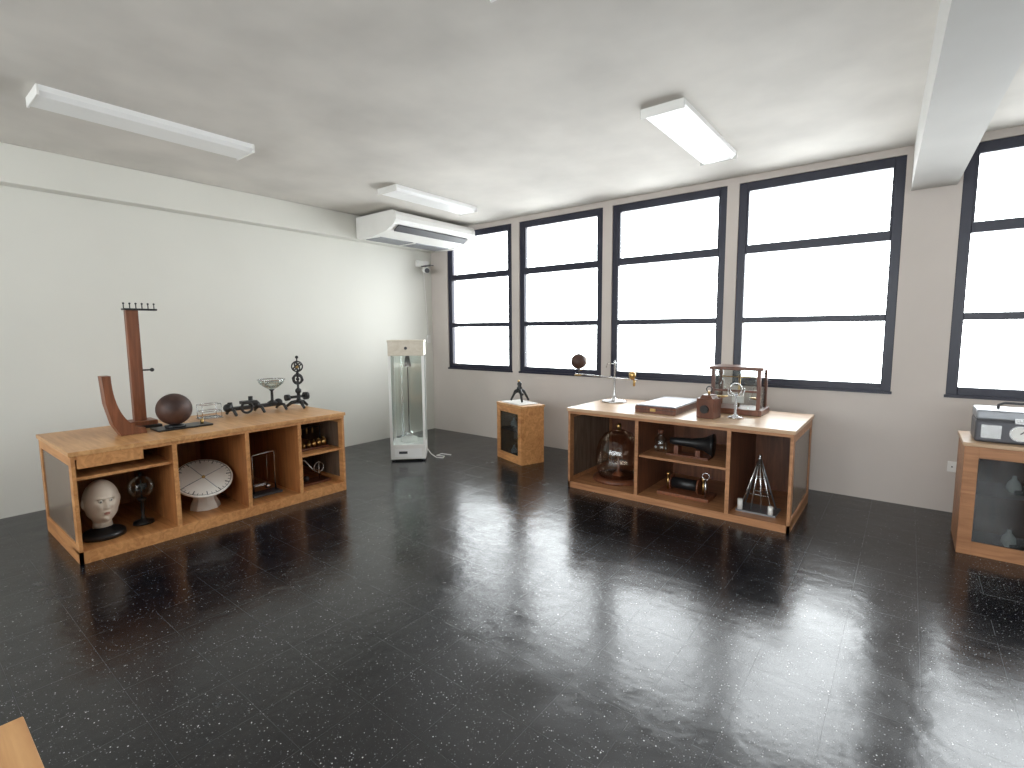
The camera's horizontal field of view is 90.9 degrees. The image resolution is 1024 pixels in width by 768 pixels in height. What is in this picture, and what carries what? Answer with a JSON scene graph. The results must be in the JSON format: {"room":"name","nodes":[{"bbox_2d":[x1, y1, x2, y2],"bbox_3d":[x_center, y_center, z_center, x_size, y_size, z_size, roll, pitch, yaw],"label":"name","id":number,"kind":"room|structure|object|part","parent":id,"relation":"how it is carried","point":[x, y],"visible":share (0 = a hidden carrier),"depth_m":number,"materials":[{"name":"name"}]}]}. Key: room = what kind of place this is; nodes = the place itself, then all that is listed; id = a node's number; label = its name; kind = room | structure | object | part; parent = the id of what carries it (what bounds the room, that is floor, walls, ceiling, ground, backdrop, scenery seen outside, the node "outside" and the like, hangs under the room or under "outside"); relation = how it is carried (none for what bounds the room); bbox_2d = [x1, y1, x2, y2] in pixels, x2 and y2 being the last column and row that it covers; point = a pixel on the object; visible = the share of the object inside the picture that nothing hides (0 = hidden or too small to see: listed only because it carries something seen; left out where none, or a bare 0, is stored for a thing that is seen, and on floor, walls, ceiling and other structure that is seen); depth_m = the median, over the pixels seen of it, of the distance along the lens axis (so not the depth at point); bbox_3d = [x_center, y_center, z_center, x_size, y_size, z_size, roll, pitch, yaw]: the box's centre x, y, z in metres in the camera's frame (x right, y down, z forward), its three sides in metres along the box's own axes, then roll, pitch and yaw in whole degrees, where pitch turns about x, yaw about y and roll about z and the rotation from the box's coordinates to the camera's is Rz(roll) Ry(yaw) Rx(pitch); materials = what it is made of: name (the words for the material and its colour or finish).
{"room":"science museum room","nodes":[
{"label":"science museum room","id":0,"kind":"room"},
{"bbox_2d":[0,185,434,518],"bbox_3d":[-4.037,-0.449,4.636,0.200,3.080,8.750,4,8,38],"label":"wall","id":1,"kind":"structure","parent":0,"point":[236,304],"depth_m":5.24,"materials":[{"name":"paint"}]},
{"bbox_2d":[0,142,435,252],"bbox_3d":[-3.907,-1.816,4.384,0.150,0.310,8.750,4,8,38],"label":"ceiling beam","id":2,"kind":"structure","parent":1,"relation":"attached to","point":[20,167],"depth_m":4.89,"materials":[{"name":"paint"}]},
{"bbox_2d":[415,260,433,342],"bbox_3d":[-1.277,-1.254,7.704,0.280,1.250,0.287,4,8,38],"label":"security camera","id":3,"kind":"object","parent":1,"relation":"attached to","point":[424,265],"visible":1,"depth_m":7.70,"materials":[{"name":"white plastic"}]},
{"bbox_2d":[0,428,1023,767],"bbox_3d":[0.597,1.481,1.193,12.150,0.100,9.350,4,8,38],"label":"floor","id":4,"kind":"structure","parent":0,"point":[472,606],"depth_m":2.59,"materials":[{"name":"tile"}]},
{"bbox_2d":[0,717,43,767],"bbox_3d":[-1.229,1.181,-0.040,1.015,0.775,2.044,4,8,38],"label":"wooden display cabinet","id":5,"kind":"object","parent":4,"relation":"on","point":[18,749],"visible":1,"depth_m":0.95,"materials":[{"name":"brown wood"}]},
{"bbox_2d":[36,404,346,564],"bbox_3d":[-2.663,0.720,4.460,1.015,0.775,2.074,4,8,38],"label":"wooden display cabinet","id":6,"kind":"object","parent":4,"relation":"on","point":[71,460],"depth_m":4.16,"materials":[{"name":"brown wood"}]},
{"bbox_2d":[81,479,126,542],"bbox_3d":[-2.977,0.899,3.660,0.275,0.417,0.260,4,8,38],"label":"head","id":7,"kind":"object","parent":6,"relation":"in","point":[100,500],"visible":1,"depth_m":3.60,"materials":[{"name":"white plastic"}]},
{"bbox_2d":[98,376,146,435],"bbox_3d":[-2.988,0.161,3.872,0.100,0.460,0.255,4,8,38],"label":"support","id":8,"kind":"object","parent":6,"relation":"on","point":[118,422],"visible":1,"depth_m":3.80,"materials":[{"name":"brown wood"}]},
{"bbox_2d":[127,472,154,525],"bbox_3d":[-2.866,0.881,3.903,0.170,0.400,0.170,4,8,38],"label":"bulb","id":9,"kind":"object","parent":6,"relation":"in","point":[144,520],"visible":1,"depth_m":3.90,"materials":[{"name":"black metal"}]},
{"bbox_2d":[121,302,161,427],"bbox_3d":[-3.085,-0.154,4.173,0.240,1.027,0.290,4,8,38],"label":"stand","id":10,"kind":"object","parent":6,"relation":"on","point":[131,318],"visible":0.94,"depth_m":4.13,"materials":[{"name":"brown wood"}]},
{"bbox_2d":[150,393,212,431],"bbox_3d":[-2.736,0.216,4.168,0.256,0.286,0.400,4,8,38],"label":"globe","id":11,"kind":"object","parent":6,"relation":"on","point":[174,409],"visible":1,"depth_m":4.06,"materials":[{"name":"brown metal"}]},
{"bbox_3d":[-2.564,0.855,4.196,0.374,0.389,0.428,4,8,38],"label":"graduated dial on plaster base","id":12,"kind":"part","parent":6,"relation":"part of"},
{"bbox_2d":[196,402,223,419],"bbox_3d":[-2.771,0.246,4.615,0.140,0.134,0.180,4,8,38],"label":"model","id":13,"kind":"object","parent":6,"relation":"on","point":[215,404],"visible":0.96,"depth_m":4.61},
{"bbox_2d":[223,378,287,415],"bbox_3d":[-2.489,0.120,4.883,0.258,0.315,0.589,4,8,38],"label":"instrument","id":14,"kind":"object","parent":6,"relation":"on","point":[252,404],"visible":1,"depth_m":4.88,"materials":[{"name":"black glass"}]},
{"bbox_2d":[251,450,282,498],"bbox_3d":[-2.259,0.810,4.592,0.140,0.392,0.260,4,8,38],"label":"stand","id":15,"kind":"object","parent":6,"relation":"in","point":[266,492],"visible":0.94,"depth_m":4.59,"materials":[{"name":"metal"}]},
{"bbox_2d":[284,356,309,408],"bbox_3d":[-2.188,-0.021,5.167,0.226,0.537,0.268,4,8,38],"label":"stand","id":16,"kind":"object","parent":6,"relation":"on","point":[305,395],"visible":0.99,"depth_m":5.17,"materials":[{"name":"black metal"}]},
{"bbox_2d":[301,425,328,451],"bbox_3d":[-1.978,0.529,4.915,0.168,0.200,0.332,4,8,38],"label":"weight","id":17,"kind":"object","parent":6,"relation":"on","point":[320,442],"visible":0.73,"depth_m":4.94,"materials":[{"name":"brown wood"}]},
{"bbox_2d":[303,459,330,486],"bbox_3d":[-1.963,0.845,4.950,0.170,0.244,0.300,4,8,38],"label":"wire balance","id":18,"kind":"object","parent":6,"relation":"in","point":[308,481],"visible":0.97,"depth_m":4.96,"materials":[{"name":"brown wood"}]},
{"bbox_2d":[387,339,450,460],"bbox_3d":[-1.131,0.183,6.242,0.729,1.455,0.438,-1,6,-7],"label":"glass display case","id":19,"kind":"object","parent":4,"relation":"on","point":[409,446],"visible":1,"depth_m":6.08,"materials":[{"name":"white plastic"}]},
{"bbox_2d":[497,401,544,465],"bbox_3d":[0.090,0.573,6.114,0.354,0.690,0.570,-4,7,-32],"label":"base cabinet","id":20,"kind":"object","parent":4,"relation":"on","point":[520,429],"visible":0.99,"depth_m":5.94,"materials":[{"name":"orange wood"}]},
{"bbox_2d":[502,380,537,405],"bbox_3d":[0.096,0.090,6.074,0.271,0.277,0.400,-4,7,-32],"label":"instrument","id":21,"kind":"object","parent":20,"relation":"on","point":[520,402],"visible":1,"depth_m":6.05,"materials":[{"name":"black metal"}]},
{"bbox_2d":[567,398,813,533],"bbox_3d":[1.612,0.650,4.759,1.994,0.800,0.935,4,8,38],"label":"wooden display cabinet","id":22,"kind":"object","parent":4,"relation":"on","point":[783,439],"visible":0.86,"depth_m":4.63,"materials":[{"name":"brown wood"}]},
{"bbox_2d":[571,351,637,402],"bbox_3d":[0.980,-0.084,5.404,0.785,0.530,0.260,4,8,38],"label":"tellurion","id":23,"kind":"object","parent":22,"relation":"on","point":[578,361],"visible":1,"depth_m":5.37,"materials":[{"name":"metal"}]},
{"bbox_2d":[593,423,633,485],"bbox_3d":[1.072,0.677,5.070,0.500,0.565,0.500,4,8,38],"label":"jar","id":24,"kind":"object","parent":22,"relation":"in","point":[613,477],"visible":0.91,"depth_m":5.05,"materials":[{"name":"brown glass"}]},
{"bbox_2d":[655,429,666,451],"bbox_3d":[1.395,0.524,4.721,0.110,0.199,0.110,4,8,38],"label":"glass jar","id":25,"kind":"object","parent":22,"relation":"in","point":[660,431],"visible":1,"depth_m":4.73,"materials":[{"name":"clear glass"}]},
{"bbox_2d":[635,396,696,415],"bbox_3d":[1.508,0.203,4.834,0.380,0.073,0.730,4,8,38],"label":"instrument case","id":26,"kind":"object","parent":22,"relation":"on","point":[674,406],"visible":0.83,"depth_m":4.64,"materials":[{"name":"brown wood"}]},
{"bbox_2d":[657,472,716,502],"bbox_3d":[1.587,0.881,4.578,0.460,0.255,0.250,4,8,38],"label":"apparatus","id":27,"kind":"object","parent":22,"relation":"in","point":[695,490],"visible":1,"depth_m":4.53,"materials":[{"name":"brown wood"}]},
{"bbox_2d":[666,433,715,460],"bbox_3d":[1.608,0.531,4.514,0.390,0.224,0.210,4,8,38],"label":"horn","id":28,"kind":"object","parent":22,"relation":"in","point":[707,444],"visible":1,"depth_m":4.45,"materials":[{"name":"black metal"}]},
{"bbox_2d":[696,386,720,418],"bbox_3d":[1.687,0.153,4.329,0.170,0.274,0.150,-6,8,-44],"label":"camera","id":29,"kind":"object","parent":22,"relation":"on","point":[708,405],"visible":1,"depth_m":4.29,"materials":[{"name":"brown wood"}]},
{"bbox_2d":[727,383,744,418],"bbox_3d":[1.909,0.140,4.300,0.119,0.303,0.119,0,6,-1],"label":"stand","id":30,"kind":"object","parent":22,"relation":"on","point":[734,416],"visible":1,"depth_m":4.29,"materials":[{"name":"metal"}]},
{"bbox_2d":[709,364,770,416],"bbox_3d":[2.075,0.046,4.606,0.455,0.424,0.320,4,8,38],"label":"glass case","id":31,"kind":"object","parent":22,"relation":"on","point":[717,377],"visible":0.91,"depth_m":4.54,"materials":[{"name":"brown wood"}]},
{"bbox_2d":[735,454,780,517],"bbox_3d":[2.038,0.812,4.156,0.300,0.475,0.220,4,8,38],"label":"pyramid","id":32,"kind":"object","parent":22,"relation":"in","point":[768,511],"visible":1,"depth_m":4.13,"materials":[{"name":"metal"}]},
{"bbox_2d":[951,430,1023,564],"bbox_3d":[3.615,0.792,3.375,0.970,0.780,0.534,4,8,38],"label":"base cabinet","id":33,"kind":"object","parent":4,"relation":"on","point":[988,502],"visible":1,"depth_m":3.50,"materials":[{"name":"brown wood"}]},
{"bbox_2d":[970,402,1023,444],"bbox_3d":[3.422,0.260,3.425,0.420,0.269,0.303,4,8,38],"label":"instrument case","id":34,"kind":"object","parent":33,"relation":"on","point":[995,424],"visible":1,"depth_m":3.39,"materials":[{"name":"metal"}]},
{"bbox_2d":[0,0,1023,226],"bbox_3d":[0.577,-1.707,0.860,12.150,0.150,9.350,4,8,38],"label":"ceiling","id":35,"kind":"structure","parent":0,"point":[505,109],"depth_m":3.16,"materials":[{"name":"paint"}]},
{"bbox_2d":[26,83,254,160],"bbox_3d":[-2.629,-1.875,3.696,0.308,0.065,1.320,4,8,38],"label":"ceiling light","id":36,"kind":"object","parent":35,"relation":"attached to","point":[40,96],"depth_m":3.54,"materials":[{"name":"white plastic"}]},
{"bbox_2d":[356,209,474,251],"bbox_3d":[-1.285,-2.067,6.910,0.807,0.281,1.420,4,8,38],"label":"air conditioner","id":37,"kind":"object","parent":35,"relation":"attached to","point":[394,227],"visible":1,"depth_m":6.58,"materials":[{"name":"white plastic"}]},
{"bbox_2d":[377,184,476,215],"bbox_3d":[-0.935,-2.106,5.812,0.308,0.065,1.260,4,8,38],"label":"ceiling light","id":38,"kind":"object","parent":35,"relation":"attached to","point":[397,191],"depth_m":5.67,"materials":[{"name":"white plastic"}]},
{"bbox_2d":[641,97,736,165],"bbox_3d":[1.417,-1.924,3.926,0.308,0.065,1.300,4,8,38],"label":"ceiling light","id":39,"kind":"object","parent":35,"relation":"attached to","point":[677,119],"depth_m":3.75,"materials":[{"name":"white plastic"}]},
{"bbox_2d":[911,0,1023,190],"bbox_3d":[0.908,-1.424,0.631,0.601,0.370,8.750,4,8,38],"label":"ceiling beam","id":40,"kind":"structure","parent":35,"relation":"attached to","point":[977,52],"depth_m":2.41,"materials":[{"name":"white paint"}]},
{"bbox_2d":[431,125,1023,511],"bbox_3d":[3.348,-0.483,4.529,11.950,3.080,0.200,4,8,38],"label":"wall","id":41,"kind":"structure","parent":0,"point":[897,447],"depth_m":4.68,"materials":[{"name":"paint"}]},
{"bbox_2d":[448,224,512,371],"bbox_3d":[-0.475,-1.216,7.376,1.270,2.037,0.087,4,8,38],"label":"window","id":42,"kind":"structure","parent":41,"relation":"in","point":[502,228],"depth_m":7.33,"materials":[{"name":"black metal"}]},
{"bbox_2d":[519,208,602,377],"bbox_3d":[0.615,-1.134,6.525,1.280,2.037,0.087,4,8,38],"label":"window","id":43,"kind":"structure","parent":41,"relation":"in","point":[524,271],"depth_m":6.52,"materials":[{"name":"black metal"}]},
{"bbox_2d":[610,186,727,383],"bbox_3d":[1.717,-1.051,5.665,1.310,2.037,0.087,4,8,38],"label":"window","id":44,"kind":"structure","parent":41,"relation":"in","point":[719,252],"depth_m":5.60,"materials":[{"name":"black metal"}]},
{"bbox_2d":[730,155,906,393],"bbox_3d":[2.838,-0.966,4.790,1.350,2.037,0.087,4,8,38],"label":"window","id":45,"kind":"structure","parent":41,"relation":"in","point":[898,164],"depth_m":4.66,"materials":[{"name":"black metal"}]},
{"bbox_2d":[947,461,956,471],"bbox_3d":[3.718,0.697,4.229,0.100,0.090,0.014,4,8,38],"label":"wall socket","id":46,"kind":"object","parent":41,"relation":"attached to","point":[951,466],"visible":0.54,"depth_m":4.24,"materials":[{"name":"white plastic"}]},
{"bbox_2d":[944,135,1023,401],"bbox_3d":[4.176,-0.866,3.746,1.350,2.037,0.087,4,8,38],"label":"window","id":47,"kind":"structure","parent":41,"relation":"in","point":[967,227],"depth_m":4.07,"materials":[{"name":"black metal"}]}
]}

